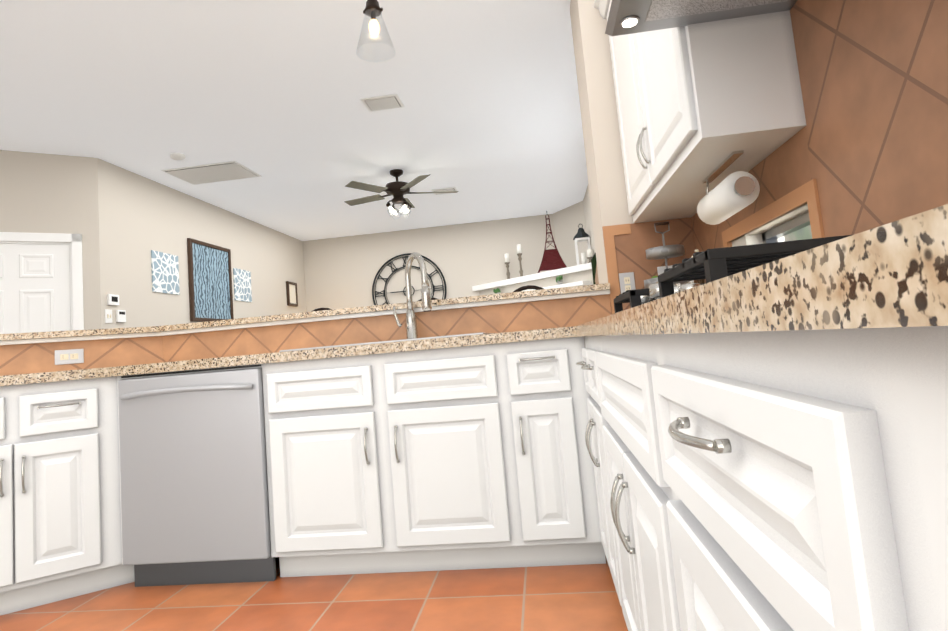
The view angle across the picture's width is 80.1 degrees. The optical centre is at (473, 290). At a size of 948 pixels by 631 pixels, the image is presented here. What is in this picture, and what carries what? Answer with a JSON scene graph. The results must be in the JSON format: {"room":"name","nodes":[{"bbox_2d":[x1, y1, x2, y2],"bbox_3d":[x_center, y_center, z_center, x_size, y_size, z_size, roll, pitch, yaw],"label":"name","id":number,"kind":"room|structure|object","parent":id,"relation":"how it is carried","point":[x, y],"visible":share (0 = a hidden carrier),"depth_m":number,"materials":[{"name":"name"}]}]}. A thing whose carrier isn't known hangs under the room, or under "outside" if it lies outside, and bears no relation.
{"room":"kitchen and living room","nodes":[
{"label":"kitchen and living room","id":0,"kind":"room"},
{"bbox_2d":[0,150,100,329],"bbox_3d":[-4.236,0.247,4.330,2.300,2.800,0.120,-2,-6,-32],"label":"wall","id":1,"kind":"structure","parent":0,"point":[46,193],"depth_m":4.83,"materials":[{"name":"beige paint"}]},
{"bbox_2d":[0,244,70,333],"bbox_3d":[-3.702,0.613,4.519,0.776,2.010,0.106,-2,-6,-32],"label":"door","id":2,"kind":"structure","parent":1,"relation":"in","point":[34,287],"depth_m":4.67,"materials":[{"name":"white wood"}]},
{"bbox_2d":[0,232,83,329],"bbox_3d":[-3.737,0.577,4.574,0.960,2.105,0.140,-2,-6,-32],"label":"door frame","id":3,"kind":"structure","parent":1,"relation":"attached to","point":[74,242],"depth_m":4.79,"materials":[{"name":"white wood"}]},
{"bbox_2d":[97,158,306,328],"bbox_3d":[-3.024,0.403,7.100,0.120,2.800,4.470,-6,-5,6],"label":"wall","id":4,"kind":"structure","parent":0,"point":[141,217],"depth_m":5.87,"materials":[{"name":"beige paint"}]},
{"bbox_2d":[105,309,111,322],"bbox_3d":[-3.208,0.228,4.959,0.014,0.120,0.080,-6,-5,6],"label":"light switch","id":5,"kind":"object","parent":4,"relation":"attached to","point":[108,313],"depth_m":4.95,"materials":[{"name":"white plastic"}]},
{"bbox_2d":[107,294,119,305],"bbox_3d":[-3.208,0.085,5.021,0.027,0.095,0.120,-6,-5,6],"label":"thermostat","id":6,"kind":"object","parent":4,"relation":"attached to","point":[112,299],"depth_m":5.00,"materials":[{"name":"white plastic"}]},
{"bbox_2d":[116,310,125,321],"bbox_3d":[-3.188,0.233,5.097,0.024,0.110,0.100,-6,-5,6],"label":"thermostat","id":7,"kind":"object","parent":4,"relation":"attached to","point":[120,314],"depth_m":5.08,"materials":[{"name":"white plastic"}]},
{"bbox_2d":[151,250,179,294],"bbox_3d":[-3.158,-0.176,5.780,0.012,0.415,0.410,-6,-5,6],"label":"picture","id":8,"kind":"object","parent":4,"relation":"attached to","point":[165,271],"visible":0.93,"depth_m":5.76},
{"bbox_2d":[187,238,233,321],"bbox_3d":[-3.051,-0.086,6.563,0.035,0.915,0.820,-6,-5,6],"label":"framed picture","id":9,"kind":"object","parent":4,"relation":"attached to","point":[210,283],"visible":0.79,"depth_m":6.51,"materials":[{"name":"brown wood"}]},
{"bbox_2d":[233,268,251,301],"bbox_3d":[-2.982,-0.063,7.275,0.012,0.410,0.410,-6,-5,6],"label":"picture","id":10,"kind":"object","parent":4,"relation":"attached to","point":[242,284],"visible":0.86,"depth_m":7.25},
{"bbox_2d":[286,281,297,306],"bbox_3d":[-2.803,0.058,8.694,0.035,0.365,0.320,-6,-5,6],"label":"framed picture","id":11,"kind":"object","parent":4,"relation":"attached to","point":[291,294],"visible":1,"depth_m":8.67,"materials":[{"name":"brown wood"}]},
{"bbox_2d":[0,0,587,240],"bbox_3d":[-2.079,-1.442,3.894,6.900,0.100,11.300,-6,-5,6],"label":"ceiling","id":12,"kind":"structure","parent":0,"point":[486,121],"depth_m":4.22,"materials":[{"name":"white paint"}]},
{"bbox_2d":[170,153,185,160],"bbox_3d":[-2.681,-1.206,5.108,0.130,0.037,0.130,-6,-5,6],"label":"smoke detector","id":13,"kind":"object","parent":12,"relation":"attached to","point":[178,156],"visible":1,"depth_m":5.07,"materials":[{"name":"white plastic"}]},
{"bbox_2d":[161,161,261,184],"bbox_3d":[-2.616,-1.170,5.663,0.760,0.016,0.520,-6,-5,6],"label":"ceiling vent","id":14,"kind":"object","parent":12,"relation":"in","point":[214,172],"visible":1,"depth_m":5.62,"materials":[{"name":"white plastic"}]},
{"bbox_2d":[356,0,395,62],"bbox_3d":[-0.477,-1.372,2.638,0.184,0.548,0.184,-6,-5,6],"label":"pendant light","id":15,"kind":"object","parent":12,"relation":"hanging from","point":[373,10],"visible":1,"depth_m":2.61,"materials":[{"name":"glass"}]},
{"bbox_2d":[360,94,404,111],"bbox_3d":[-0.707,-1.454,4.390,0.290,0.016,0.240,-6,-5,6],"label":"ceiling vent","id":16,"kind":"object","parent":12,"relation":"in","point":[382,102],"visible":1,"depth_m":4.36,"materials":[{"name":"white plastic"}]},
{"bbox_2d":[344,169,458,218],"bbox_3d":[-0.819,-1.030,6.125,1.283,0.514,1.234,-6,-5,6],"label":"ceiling fan","id":17,"kind":"object","parent":12,"relation":"hanging from","point":[397,190],"visible":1,"depth_m":6.02,"materials":[{"name":"brown wood"}]},
{"bbox_2d":[432,187,457,194],"bbox_3d":[-0.359,-1.235,7.034,0.300,0.016,0.250,-6,-5,6],"label":"ceiling vent","id":18,"kind":"object","parent":12,"relation":"in","point":[445,189],"visible":0.81,"depth_m":6.96,"materials":[{"name":"white plastic"}]},
{"bbox_2d":[0,294,607,396],"bbox_3d":[-0.984,0.675,2.638,3.361,1.078,0.839,-6,-5,6],"label":"wall","id":19,"kind":"structure","parent":0,"point":[318,321],"depth_m":2.87,"materials":[{"name":"beige paint"}]},
{"bbox_2d":[0,294,611,375],"bbox_3d":[-0.991,0.222,2.607,3.282,0.150,0.719,-6,-5,6],"label":"wall tiles","id":20,"kind":"structure","parent":19,"relation":"attached to","point":[104,353],"depth_m":2.89,"materials":[{"name":"orange tile"}]},
{"bbox_2d":[55,349,83,364],"bbox_3d":[-2.017,0.331,2.813,0.118,0.072,0.007,-2,-6,-31],"label":"outlet","id":21,"kind":"object","parent":20,"relation":"attached to","point":[71,356],"visible":1,"depth_m":2.81,"materials":[{"name":"white plastic"}]},
{"bbox_2d":[602,217,697,312],"bbox_3d":[0.878,-0.095,2.770,0.439,0.489,0.010,-6,-5,6],"label":"wall tile","id":22,"kind":"structure","parent":19,"relation":"attached to","point":[636,243],"depth_m":2.77,"materials":[{"name":"orange tile"}]},
{"bbox_2d":[619,272,635,293],"bbox_3d":[0.754,-0.028,2.770,0.072,0.118,0.007,-6,-5,6],"label":"outlet","id":23,"kind":"object","parent":22,"relation":"attached to","point":[627,281],"visible":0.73,"depth_m":2.77,"materials":[{"name":"white plastic"}]},
{"bbox_2d":[657,265,671,274],"bbox_3d":[0.975,-0.065,2.744,0.150,0.116,0.012,-6,-5,6],"label":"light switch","id":24,"kind":"object","parent":22,"relation":"attached to","point":[661,269],"visible":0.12,"depth_m":2.75,"materials":[{"name":"white plastic"}]},
{"bbox_2d":[0,555,627,630],"bbox_3d":[-1.831,1.435,3.623,6.900,0.100,11.300,-6,-5,6],"label":"floor","id":25,"kind":"structure","parent":0,"point":[584,597],"depth_m":2.02,"materials":[{"name":"tile"}]},
{"bbox_2d":[0,372,151,615],"bbox_3d":[-1.815,0.838,2.486,1.004,0.869,0.997,-6,-5,6],"label":"base cabinet","id":26,"kind":"object","parent":25,"relation":"on","point":[74,449],"depth_m":2.26,"materials":[{"name":"white wood"}]},
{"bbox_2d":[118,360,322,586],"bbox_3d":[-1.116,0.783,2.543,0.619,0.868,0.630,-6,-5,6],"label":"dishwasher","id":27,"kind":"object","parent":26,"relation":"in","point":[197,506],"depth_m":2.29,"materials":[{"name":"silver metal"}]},
{"bbox_2d":[313,308,331,310],"bbox_3d":[-1.037,0.707,3.667,0.496,1.219,0.457,-6,-5,6],"label":"bar stool","id":28,"kind":"object","parent":25,"relation":"on","point":[319,309],"visible":0.02,"depth_m":3.92,"materials":[{"name":"brown metal"}]},
{"bbox_2d":[252,340,523,580],"bbox_3d":[-0.314,0.710,2.510,0.982,0.869,0.620,-6,-5,6],"label":"base cabinet","id":29,"kind":"object","parent":25,"relation":"on","point":[389,460],"depth_m":2.21,"materials":[{"name":"white wood"}]},
{"bbox_2d":[0,326,575,387],"bbox_3d":[-0.687,0.267,2.385,3.503,0.049,1.058,-6,-5,6],"label":"countertop","id":30,"kind":"structure","parent":29,"relation":"on","point":[7,381],"depth_m":2.29,"materials":[{"name":"beige stone"}]},
{"bbox_2d":[288,344,379,355],"bbox_3d":[-0.551,0.360,2.562,0.400,0.215,0.440,-6,-5,6],"label":"sink","id":31,"kind":"object","parent":30,"relation":"in","point":[367,347],"depth_m":2.25,"materials":[{"name":"beige stone"}]},
{"bbox_2d":[392,252,435,339],"bbox_3d":[-0.300,0.029,2.746,0.211,0.424,0.190,-6,-5,6],"label":"faucet","id":32,"kind":"object","parent":30,"relation":"on","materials":[{"name":"silver metal"}]},
{"bbox_2d":[380,336,475,347],"bbox_3d":[-0.145,0.321,2.518,0.400,0.215,0.440,-6,-5,6],"label":"sink","id":33,"kind":"object","parent":30,"relation":"in","point":[455,339],"depth_m":2.21,"materials":[{"name":"beige stone"}]},
{"bbox_2d":[644,221,693,288],"bbox_3d":[0.891,-0.092,2.602,0.280,0.452,0.280,-6,-5,6],"label":"tiered tray","id":34,"kind":"object","parent":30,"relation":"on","point":[664,251],"visible":0.29,"depth_m":2.56,"materials":[{"name":"grey metal"}]},
{"bbox_2d":[691,249,704,283],"bbox_3d":[0.966,-0.034,2.393,0.126,0.283,0.184,-6,-5,6],"label":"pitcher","id":35,"kind":"object","parent":30,"relation":"on","point":[697,250],"visible":0.04,"depth_m":2.38,"materials":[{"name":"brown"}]},
{"bbox_2d":[513,285,543,291],"bbox_3d":[0.371,0.554,3.332,0.496,1.219,0.457,-6,-5,6],"label":"bar stool","id":36,"kind":"object","parent":25,"relation":"on","point":[522,288],"visible":0.02,"depth_m":3.59,"materials":[{"name":"brown metal"}]},
{"bbox_2d":[472,263,593,294],"bbox_3d":[0.839,0.667,7.973,1.794,1.780,1.593,-6,-5,6],"label":"mantel","id":37,"kind":"object","parent":25,"relation":"on","point":[581,272],"visible":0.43,"depth_m":7.91,"materials":[{"name":"white wood"}]},
{"bbox_2d":[504,253,509,278],"bbox_3d":[0.522,-0.351,8.758,0.100,0.440,0.097,-6,-5,6],"label":"candlestick","id":38,"kind":"object","parent":37,"relation":"on","point":[506,256],"visible":0.79,"depth_m":8.74,"materials":[{"name":"white wax"}]},
{"bbox_2d":[517,244,522,276],"bbox_3d":[0.707,-0.431,8.612,0.100,0.540,0.098,-6,-5,6],"label":"candlestick","id":39,"kind":"object","parent":37,"relation":"on","point":[519,252],"visible":0.81,"depth_m":8.60,"materials":[{"name":"brown wood"}]},
{"bbox_2d":[538,211,566,272],"bbox_3d":[1.103,-0.699,8.201,0.456,0.934,0.368,-6,-5,6],"label":"figurine","id":40,"kind":"object","parent":37,"relation":"on","point":[552,259],"visible":0.96,"depth_m":8.07,"materials":[{"name":"red metal"}]},
{"bbox_2d":[573,224,590,264],"bbox_3d":[1.475,-0.613,7.667,0.250,0.592,0.250,-6,-5,6],"label":"lantern","id":41,"kind":"object","parent":37,"relation":"on","point":[581,235],"visible":0.9,"depth_m":7.62,"materials":[{"name":"white metal"}]},
{"bbox_2d":[587,249,592,262],"bbox_3d":[1.517,-0.439,7.350,0.100,0.180,0.098,-6,-5,6],"label":"pillar candle","id":42,"kind":"object","parent":37,"relation":"on","point":[589,254],"visible":0.65,"depth_m":7.32,"materials":[{"name":"white wax"}]},
{"bbox_2d":[504,332,599,566],"bbox_3d":[0.333,0.648,2.439,0.326,0.869,0.620,-6,-5,6],"label":"base cabinet","id":43,"kind":"object","parent":25,"relation":"on","point":[542,373],"depth_m":2.15,"materials":[{"name":"white wood"}]},
{"bbox_2d":[576,332,611,574],"bbox_3d":[0.727,0.555,1.814,0.645,0.869,0.576,-6,-5,6],"label":"base cabinet","id":44,"kind":"object","parent":25,"relation":"on","point":[581,347],"depth_m":2.02,"materials":[{"name":"white wood"}]},
{"bbox_2d":[588,328,663,630],"bbox_3d":[0.647,0.498,1.134,0.645,0.869,0.798,-6,-5,6],"label":"base cabinet","id":45,"kind":"object","parent":25,"relation":"on","point":[628,515],"depth_m":1.19,"materials":[{"name":"white wood"}]},
{"bbox_2d":[628,308,819,630],"bbox_3d":[0.570,0.443,0.480,0.645,0.869,0.524,-6,-5,6],"label":"base cabinet","id":46,"kind":"object","parent":25,"relation":"on","point":[748,438],"depth_m":0.51,"materials":[{"name":"white wood"}]},
{"bbox_2d":[776,284,947,630],"bbox_3d":[0.516,0.404,0.022,0.645,0.869,0.400,-6,-5,6],"label":"base cabinet","id":47,"kind":"object","parent":25,"relation":"on","point":[868,375],"depth_m":0.28,"materials":[{"name":"white wood"}]},
{"bbox_2d":[576,204,947,331],"bbox_3d":[0.577,0.030,0.979,0.650,0.040,2.295,-6,-5,6],"label":"countertop","id":48,"kind":"structure","parent":47,"relation":"on","point":[912,251],"depth_m":0.27,"materials":[{"name":"beige stone"}]},
{"bbox_2d":[303,214,555,311],"bbox_3d":[-0.721,0.388,9.047,4.215,2.800,0.120,-6,-5,6],"label":"wall","id":49,"kind":"structure","parent":0,"point":[340,272],"depth_m":9.07,"materials":[{"name":"beige paint"}]},
{"bbox_2d":[372,253,445,304],"bbox_3d":[-1.041,0.010,9.021,1.218,1.218,0.032,-6,-5,6],"label":"wall clock","id":50,"kind":"object","parent":49,"relation":"attached to","point":[403,291],"visible":0.52,"depth_m":9.06,"materials":[{"name":"grey metal"}]},
{"bbox_2d":[553,201,588,266],"bbox_3d":[1.582,0.132,8.430,0.120,2.800,0.793,-2,-6,-26],"label":"wall","id":51,"kind":"structure","parent":0,"point":[567,221],"depth_m":8.50,"materials":[{"name":"beige paint"}]},
{"bbox_2d":[591,252,598,283],"bbox_3d":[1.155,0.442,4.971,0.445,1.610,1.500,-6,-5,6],"label":"bottle","id":52,"kind":"object","parent":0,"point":[594,270],"visible":0.12,"depth_m":5.30,"materials":[{"name":"green"}]},
{"bbox_2d":[570,0,689,283],"bbox_3d":[0.881,-0.320,2.997,0.439,2.799,0.418,-6,-5,6],"label":"wall","id":53,"kind":"structure","parent":0,"point":[602,142],"depth_m":2.88,"materials":[{"name":"beige paint"}]},
{"bbox_2d":[583,186,808,254],"bbox_3d":[1.215,-0.315,3.360,0.140,2.800,11.000,-6,-5,6],"label":"wall","id":54,"kind":"structure","parent":0,"point":[760,230],"depth_m":2.10,"materials":[{"name":"beige paint"}]},
{"bbox_2d":[525,281,591,290],"bbox_3d":[0.800,0.768,7.806,0.420,1.555,1.910,0,-7,-42],"label":"trim","id":55,"kind":"structure","parent":54,"relation":"attached to","point":[579,283],"depth_m":7.33,"materials":[{"name":"white wood"}]},
{"bbox_2d":[493,288,500,293],"bbox_3d":[0.346,0.025,8.473,0.112,0.120,0.119,-6,-5,6],"label":"mantel plant","id":56,"kind":"object","parent":55,"relation":"on","point":[497,291],"visible":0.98,"depth_m":8.45,"materials":[{"name":"green plant"}]},
{"bbox_2d":[556,276,562,284],"bbox_3d":[1.146,-0.134,7.575,0.100,0.132,0.105,-6,-5,6],"label":"mantel plant","id":57,"kind":"object","parent":55,"relation":"on","point":[559,279],"visible":0.98,"depth_m":7.55,"materials":[{"name":"green plant"}]},
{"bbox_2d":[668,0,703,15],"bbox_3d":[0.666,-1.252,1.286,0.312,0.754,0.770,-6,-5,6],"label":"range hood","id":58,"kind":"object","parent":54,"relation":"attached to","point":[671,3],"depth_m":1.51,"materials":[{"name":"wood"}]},
{"bbox_2d":[600,0,805,222],"bbox_3d":[0.800,-0.970,2.234,0.308,1.160,1.205,-6,-5,6],"label":"upper cabinet","id":59,"kind":"object","parent":54,"relation":"attached to","point":[698,85],"depth_m":1.64,"materials":[{"name":"white wood"}]},
{"bbox_2d":[697,151,759,224],"bbox_3d":[0.847,-0.333,1.906,0.112,0.170,0.363,-6,-5,6],"label":"paper towel","id":60,"kind":"object","parent":59,"relation":"attached to","point":[730,195],"visible":1,"depth_m":1.79,"materials":[{"name":"paper"},{"name":"wood"}]},
{"bbox_2d":[605,0,947,36],"bbox_3d":[0.598,-0.831,1.261,0.522,0.074,0.755,-6,-5,6],"label":"hood","id":61,"kind":"object","parent":59,"relation":"attached to","point":[625,17],"depth_m":1.58,"materials":[{"name":"silver metal"}]},
{"bbox_2d":[602,179,824,313],"bbox_3d":[0.806,-0.146,2.161,0.440,0.489,1.220,-6,-5,6],"label":"trim","id":62,"kind":"structure","parent":54,"relation":"attached to","point":[807,192],"depth_m":1.93,"materials":[{"name":"brown"}]},
{"bbox_2d":[691,127,811,282],"bbox_3d":[1.020,-0.166,2.148,0.010,0.489,1.200,-6,-5,6],"label":"wall tile","id":63,"kind":"structure","parent":54,"relation":"attached to","point":[784,169],"depth_m":1.82,"materials":[{"name":"orange tile"}]},
{"bbox_2d":[732,212,809,246],"bbox_3d":[1.075,-0.112,1.909,0.137,0.238,0.689,-6,-5,6],"label":"window","id":64,"kind":"structure","parent":54,"relation":"in","point":[778,233],"depth_m":2.02,"materials":[{"name":"clear glass"}]},
{"bbox_2d":[790,0,947,236],"bbox_3d":[0.891,-0.414,1.191,0.010,0.826,0.765,-6,-5,6],"label":"wall tile","id":65,"kind":"structure","parent":54,"relation":"attached to","point":[873,75],"depth_m":1.26,"materials":[{"name":"orange tile"}]},
{"label":"outside","id":66,"kind":"structure","parent":0,"visible":0},
{"bbox_2d":[784,225,811,240],"bbox_3d":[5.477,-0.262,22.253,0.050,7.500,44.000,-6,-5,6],"label":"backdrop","id":67,"kind":"structure","parent":66,"point":[803,233],"depth_m":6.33,"materials":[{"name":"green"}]}
]}

